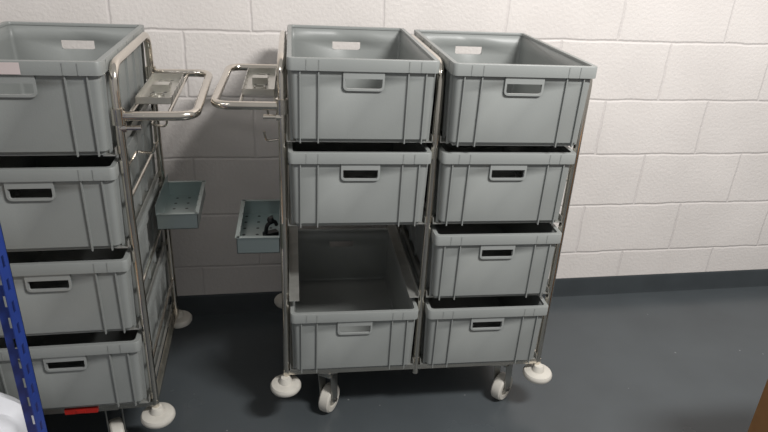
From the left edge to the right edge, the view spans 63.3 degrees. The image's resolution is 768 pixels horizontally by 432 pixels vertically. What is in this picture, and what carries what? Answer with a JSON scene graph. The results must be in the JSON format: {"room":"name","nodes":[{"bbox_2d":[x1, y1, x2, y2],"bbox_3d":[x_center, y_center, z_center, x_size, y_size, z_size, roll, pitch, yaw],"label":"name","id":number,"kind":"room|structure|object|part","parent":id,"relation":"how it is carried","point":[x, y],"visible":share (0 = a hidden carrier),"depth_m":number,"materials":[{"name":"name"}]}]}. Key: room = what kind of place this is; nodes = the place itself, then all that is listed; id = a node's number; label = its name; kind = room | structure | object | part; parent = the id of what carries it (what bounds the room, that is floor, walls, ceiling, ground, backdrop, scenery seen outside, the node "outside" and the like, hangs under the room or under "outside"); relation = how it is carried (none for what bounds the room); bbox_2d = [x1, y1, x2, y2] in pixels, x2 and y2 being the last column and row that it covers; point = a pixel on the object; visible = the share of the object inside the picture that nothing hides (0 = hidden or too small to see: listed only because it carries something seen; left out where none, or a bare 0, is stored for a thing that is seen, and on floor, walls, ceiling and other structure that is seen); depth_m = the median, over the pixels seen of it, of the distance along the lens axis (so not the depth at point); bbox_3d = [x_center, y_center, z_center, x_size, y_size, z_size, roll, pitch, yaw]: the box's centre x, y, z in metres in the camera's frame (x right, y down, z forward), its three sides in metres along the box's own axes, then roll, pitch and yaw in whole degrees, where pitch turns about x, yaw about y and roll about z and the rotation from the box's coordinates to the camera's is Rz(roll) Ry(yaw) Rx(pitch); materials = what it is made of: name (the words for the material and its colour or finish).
{"room":"storage room","nodes":[
{"label":"storage room","id":0,"kind":"room"},
{"bbox_2d":[0,0,767,295],"bbox_3d":[0.141,-1.040,2.227,9.000,3.100,0.122,-1,25,-10],"label":"wall","id":1,"kind":"structure","parent":0,"point":[671,176],"depth_m":2.54,"materials":[{"name":"white brick"}]},
{"bbox_2d":[170,269,767,315],"bbox_3d":[0.077,0.355,2.790,9.000,0.091,0.016,-1,25,-10],"label":"baseboard","id":2,"kind":"structure","parent":1,"relation":"attached to","point":[210,304],"depth_m":2.96,"materials":[{"name":"grey paint"}]},
{"bbox_2d":[44,286,767,431],"bbox_3d":[0.378,1.396,0.775,9.400,0.100,5.900,-1,25,-8],"label":"floor","id":3,"kind":"structure","parent":0,"point":[683,360],"depth_m":2.34,"materials":[{"name":"grey concrete"}]},
{"bbox_2d":[0,392,34,431],"bbox_3d":[-1.073,0.664,1.573,0.383,0.423,0.255,-1,25,-8],"label":"plastic sack","id":4,"kind":"object","parent":3,"relation":"on","point":[12,419],"visible":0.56,"depth_m":1.55,"materials":[{"name":"white plastic"}]},
{"bbox_2d":[0,223,47,431],"bbox_3d":[-1.119,0.205,0.914,0.880,1.800,0.485,-1,25,-8],"label":"shelving rack","id":5,"kind":"object","parent":3,"relation":"on","point":[12,311],"visible":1,"depth_m":1.25,"materials":[{"name":"blue metal"}]},
{"bbox_2d":[0,32,212,431],"bbox_3d":[-1.065,0.095,1.866,1.102,1.216,0.617,-2,25,-10],"label":"trolley","id":6,"kind":"object","parent":3,"relation":"on","point":[179,204],"visible":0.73,"depth_m":1.86,"materials":[{"name":"metal"}]},
{"bbox_2d":[0,21,145,156],"bbox_3d":[-0.898,-0.364,1.689,0.402,0.229,0.603,-2,25,-10],"label":"crate","id":7,"kind":"object","parent":6,"relation":"on","point":[55,99],"visible":0.86,"depth_m":1.48,"materials":[{"name":"grey plastic"}]},
{"bbox_2d":[0,105,155,251],"bbox_3d":[-0.910,-0.131,1.791,0.402,0.229,0.602,-2,25,-10],"label":"crate","id":8,"kind":"object","parent":6,"relation":"on","point":[48,202],"visible":0.58,"depth_m":1.56,"materials":[{"name":"grey plastic"}]},
{"bbox_2d":[64,406,97,414],"bbox_3d":[-0.887,0.571,1.824,0.090,0.018,0.009,-2,25,-10],"label":"tag","id":9,"kind":"object","parent":6,"relation":"attached to","point":[94,409],"visible":1,"depth_m":1.82,"materials":[{"name":"red plastic"}]},
{"bbox_2d":[0,178,162,337],"bbox_3d":[-0.923,0.102,1.897,0.402,0.229,0.602,-2,25,-10],"label":"crate","id":10,"kind":"object","parent":6,"relation":"on","point":[79,290],"visible":0.56,"depth_m":1.67,"materials":[{"name":"grey plastic"}]},
{"bbox_2d":[0,245,169,409],"bbox_3d":[-0.937,0.337,2.011,0.402,0.229,0.602,-2,25,-10],"label":"crate","id":11,"kind":"object","parent":6,"relation":"on","point":[72,370],"visible":0.41,"depth_m":1.77,"materials":[{"name":"grey plastic"}]},
{"bbox_3d":[-1.152,0.468,2.019,0.876,0.022,0.518,-2,25,-10],"label":"frame","id":12,"kind":"part","parent":6,"relation":"part of","materials":[{"name":"metal"}]},
{"bbox_3d":[-0.718,-0.267,1.759,0.031,0.020,0.535,-2,25,-10],"label":"runner rail","id":13,"kind":"part","parent":6,"relation":"part of","materials":[{"name":"silver metal"}]},
{"bbox_3d":[-0.730,-0.036,1.864,0.031,0.020,0.535,-2,25,-10],"label":"runner rail","id":14,"kind":"part","parent":6,"relation":"part of","materials":[{"name":"silver metal"}]},
{"bbox_3d":[-0.707,0.007,1.892,0.022,1.040,0.521,-2,25,-10],"label":"frame","id":15,"kind":"part","parent":6,"relation":"part of","materials":[{"name":"metal"}]},
{"bbox_3d":[-0.743,0.197,1.971,0.031,0.020,0.535,-2,25,-10],"label":"runner rail","id":16,"kind":"part","parent":6,"relation":"part of","materials":[{"name":"silver metal"}]},
{"bbox_3d":[-0.756,0.435,2.079,0.031,0.020,0.535,-2,25,-10],"label":"runner rail","id":17,"kind":"part","parent":6,"relation":"part of","materials":[{"name":"silver metal"}]},
{"bbox_3d":[-0.621,-0.360,1.737,0.090,0.022,0.290,-2,25,-10],"label":"bracket plate","id":18,"kind":"part","parent":6,"relation":"part of","materials":[{"name":"silver metal"}]},
{"bbox_3d":[-0.594,-0.349,1.748,0.192,0.022,0.523,-2,25,-10],"label":"push handle","id":19,"kind":"part","parent":6,"relation":"part of","materials":[{"name":"metal"}]},
{"bbox_2d":[155,174,205,229],"bbox_3d":[-0.657,-0.053,2.032,0.126,0.080,0.280,-2,25,-10],"label":"tray","id":20,"kind":"object","parent":6,"relation":"on","point":[179,204],"depth_m":2.06,"materials":[{"name":"grey metal"}]},
{"bbox_2d":[210,30,592,412],"bbox_3d":[0.025,0.031,2.137,1.102,1.216,0.617,-1,25,-8],"label":"trolley","id":21,"kind":"object","parent":3,"relation":"on","point":[260,79],"visible":0.56,"depth_m":1.96,"materials":[{"name":"metal"}]},
{"bbox_3d":[-0.402,-0.398,1.878,0.192,0.022,0.523,-1,25,-8],"label":"push handle","id":22,"kind":"part","parent":21,"relation":"part of","materials":[{"name":"metal"}]},
{"bbox_2d":[235,199,280,253],"bbox_3d":[-0.383,0.015,1.916,0.126,0.080,0.280,-1,25,-8],"label":"tray","id":23,"kind":"object","parent":21,"relation":"on","point":[254,213],"depth_m":1.94,"materials":[{"name":"grey metal"}]},
{"bbox_3d":[-0.373,-0.410,1.877,0.090,0.022,0.290,-1,25,-8],"label":"bracket plate","id":24,"kind":"part","parent":21,"relation":"part of","materials":[{"name":"silver metal"}]},
{"bbox_2d":[263,216,278,235],"bbox_3d":[-0.345,0.031,1.903,0.050,0.060,0.024,-15,30,-34],"label":"clamp","id":25,"kind":"object","parent":21,"relation":"in","point":[270,220],"visible":0.99,"depth_m":1.90,"materials":[{"name":"black plastic"}]},
{"bbox_3d":[-0.326,-0.046,2.053,0.022,1.040,0.521,-1,25,-8],"label":"frame","id":26,"kind":"part","parent":21,"relation":"part of","materials":[{"name":"metal"}]},
{"bbox_3d":[-0.285,-0.322,1.933,0.031,0.020,0.535,-1,25,-8],"label":"runner rail","id":27,"kind":"part","parent":21,"relation":"part of","materials":[{"name":"silver metal"}]},
{"bbox_3d":[-0.298,-0.092,2.039,0.031,0.020,0.535,-1,25,-8],"label":"runner rail","id":28,"kind":"part","parent":21,"relation":"part of","materials":[{"name":"silver metal"}]},
{"bbox_3d":[-0.324,0.379,2.253,0.031,0.020,0.535,-1,25,-8],"label":"runner rail","id":29,"kind":"part","parent":21,"relation":"part of","materials":[{"name":"silver metal"}]},
{"bbox_3d":[-0.311,0.141,2.145,0.031,0.020,0.535,-1,25,-8],"label":"runner rail","id":30,"kind":"part","parent":21,"relation":"part of","materials":[{"name":"silver metal"}]},
{"bbox_2d":[290,228,418,372],"bbox_3d":[-0.133,0.278,2.236,0.402,0.229,0.602,-1,25,-8],"label":"crate","id":31,"kind":"object","parent":21,"relation":"on","point":[354,308],"visible":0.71,"depth_m":2.33,"materials":[{"name":"grey plastic"}]},
{"bbox_2d":[287,142,431,227],"bbox_3d":[-0.107,-0.193,2.023,0.402,0.229,0.602,-1,25,-8],"label":"crate","id":32,"kind":"object","parent":21,"relation":"on","point":[332,183],"visible":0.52,"depth_m":1.77,"materials":[{"name":"grey plastic"}]},
{"bbox_2d":[286,24,439,143],"bbox_3d":[-0.094,-0.423,1.915,0.402,0.229,0.602,-1,25,-8],"label":"crate","id":33,"kind":"object","parent":21,"relation":"on","point":[382,90],"visible":1,"depth_m":1.67,"materials":[{"name":"grey plastic"}]},
{"bbox_3d":[0.060,0.138,2.198,0.031,0.020,0.535,-1,25,-8],"label":"runner rail","id":34,"kind":"part","parent":21,"relation":"part of","materials":[{"name":"silver metal"}]},
{"bbox_3d":[0.047,0.375,2.307,0.031,0.020,0.535,-1,25,-8],"label":"runner rail","id":35,"kind":"part","parent":21,"relation":"part of","materials":[{"name":"silver metal"}]},
{"bbox_3d":[0.073,0.399,2.319,0.876,0.022,0.518,-1,25,-8],"label":"frame","id":36,"kind":"part","parent":21,"relation":"part of","materials":[{"name":"metal"}]},
{"bbox_3d":[0.113,0.137,2.206,0.031,0.020,0.535,-1,25,-8],"label":"runner rail","id":37,"kind":"part","parent":21,"relation":"part of","materials":[{"name":"silver metal"}]},
{"bbox_3d":[0.097,-0.050,2.114,0.022,1.040,0.521,-1,25,-8],"label":"frame","id":38,"kind":"part","parent":21,"relation":"part of","materials":[{"name":"metal"}]},
{"bbox_3d":[0.100,0.374,2.314,0.031,0.020,0.535,-1,25,-8],"label":"runner rail","id":39,"kind":"part","parent":21,"relation":"part of","materials":[{"name":"silver metal"}]},
{"bbox_3d":[0.073,-0.096,2.092,0.031,0.020,0.535,-1,25,-8],"label":"runner rail","id":40,"kind":"part","parent":21,"relation":"part of","materials":[{"name":"silver metal"}]},
{"bbox_3d":[0.086,-0.326,1.987,0.031,0.020,0.535,-1,25,-8],"label":"runner rail","id":41,"kind":"part","parent":21,"relation":"part of","materials":[{"name":"silver metal"}]},
{"bbox_3d":[0.126,-0.096,2.100,0.031,0.020,0.535,-1,25,-8],"label":"runner rail","id":42,"kind":"part","parent":21,"relation":"part of","materials":[{"name":"silver metal"}]},
{"bbox_3d":[0.138,-0.327,1.994,0.031,0.020,0.535,-1,25,-8],"label":"runner rail","id":43,"kind":"part","parent":21,"relation":"part of","materials":[{"name":"silver metal"}]},
{"bbox_2d":[400,228,547,367],"bbox_3d":[0.291,0.275,2.295,0.402,0.229,0.602,-1,25,-8],"label":"crate","id":44,"kind":"object","parent":21,"relation":"on","point":[461,330],"visible":0.54,"depth_m":2.04,"materials":[{"name":"grey plastic"}]},
{"bbox_2d":[404,206,561,299],"bbox_3d":[0.304,0.037,2.187,0.402,0.229,0.602,-1,25,-8],"label":"crate","id":45,"kind":"object","parent":21,"relation":"on","point":[479,259],"visible":0.42,"depth_m":1.94,"materials":[{"name":"grey plastic"}]},
{"bbox_2d":[425,129,575,225],"bbox_3d":[0.316,-0.198,2.084,0.402,0.229,0.602,-1,25,-8],"label":"crate","id":46,"kind":"object","parent":21,"relation":"on","point":[477,184],"visible":0.53,"depth_m":1.83,"materials":[{"name":"grey plastic"}]},
{"bbox_2d":[414,29,597,146],"bbox_3d":[0.334,-0.418,1.956,0.402,0.229,0.602,-1,25,-8],"label":"crate","id":47,"kind":"object","parent":21,"relation":"on","point":[521,89],"visible":0.92,"depth_m":1.71,"materials":[{"name":"grey plastic"}]},
{"bbox_3d":[0.497,-0.100,2.153,0.031,0.020,0.535,-1,25,-8],"label":"runner rail","id":48,"kind":"part","parent":21,"relation":"part of","materials":[{"name":"silver metal"}]},
{"bbox_3d":[0.521,-0.055,2.175,0.022,1.040,0.521,-1,25,-8],"label":"frame","id":49,"kind":"part","parent":21,"relation":"part of","materials":[{"name":"metal"}]},
{"bbox_2d":[748,379,767,431],"bbox_3d":[1.278,0.595,1.571,0.400,0.786,0.443,-1,25,-8],"label":"cardboard box","id":50,"kind":"object","parent":3,"relation":"on","point":[759,423],"visible":1,"depth_m":1.73,"materials":[{"name":"brown cardboard"}]}
]}

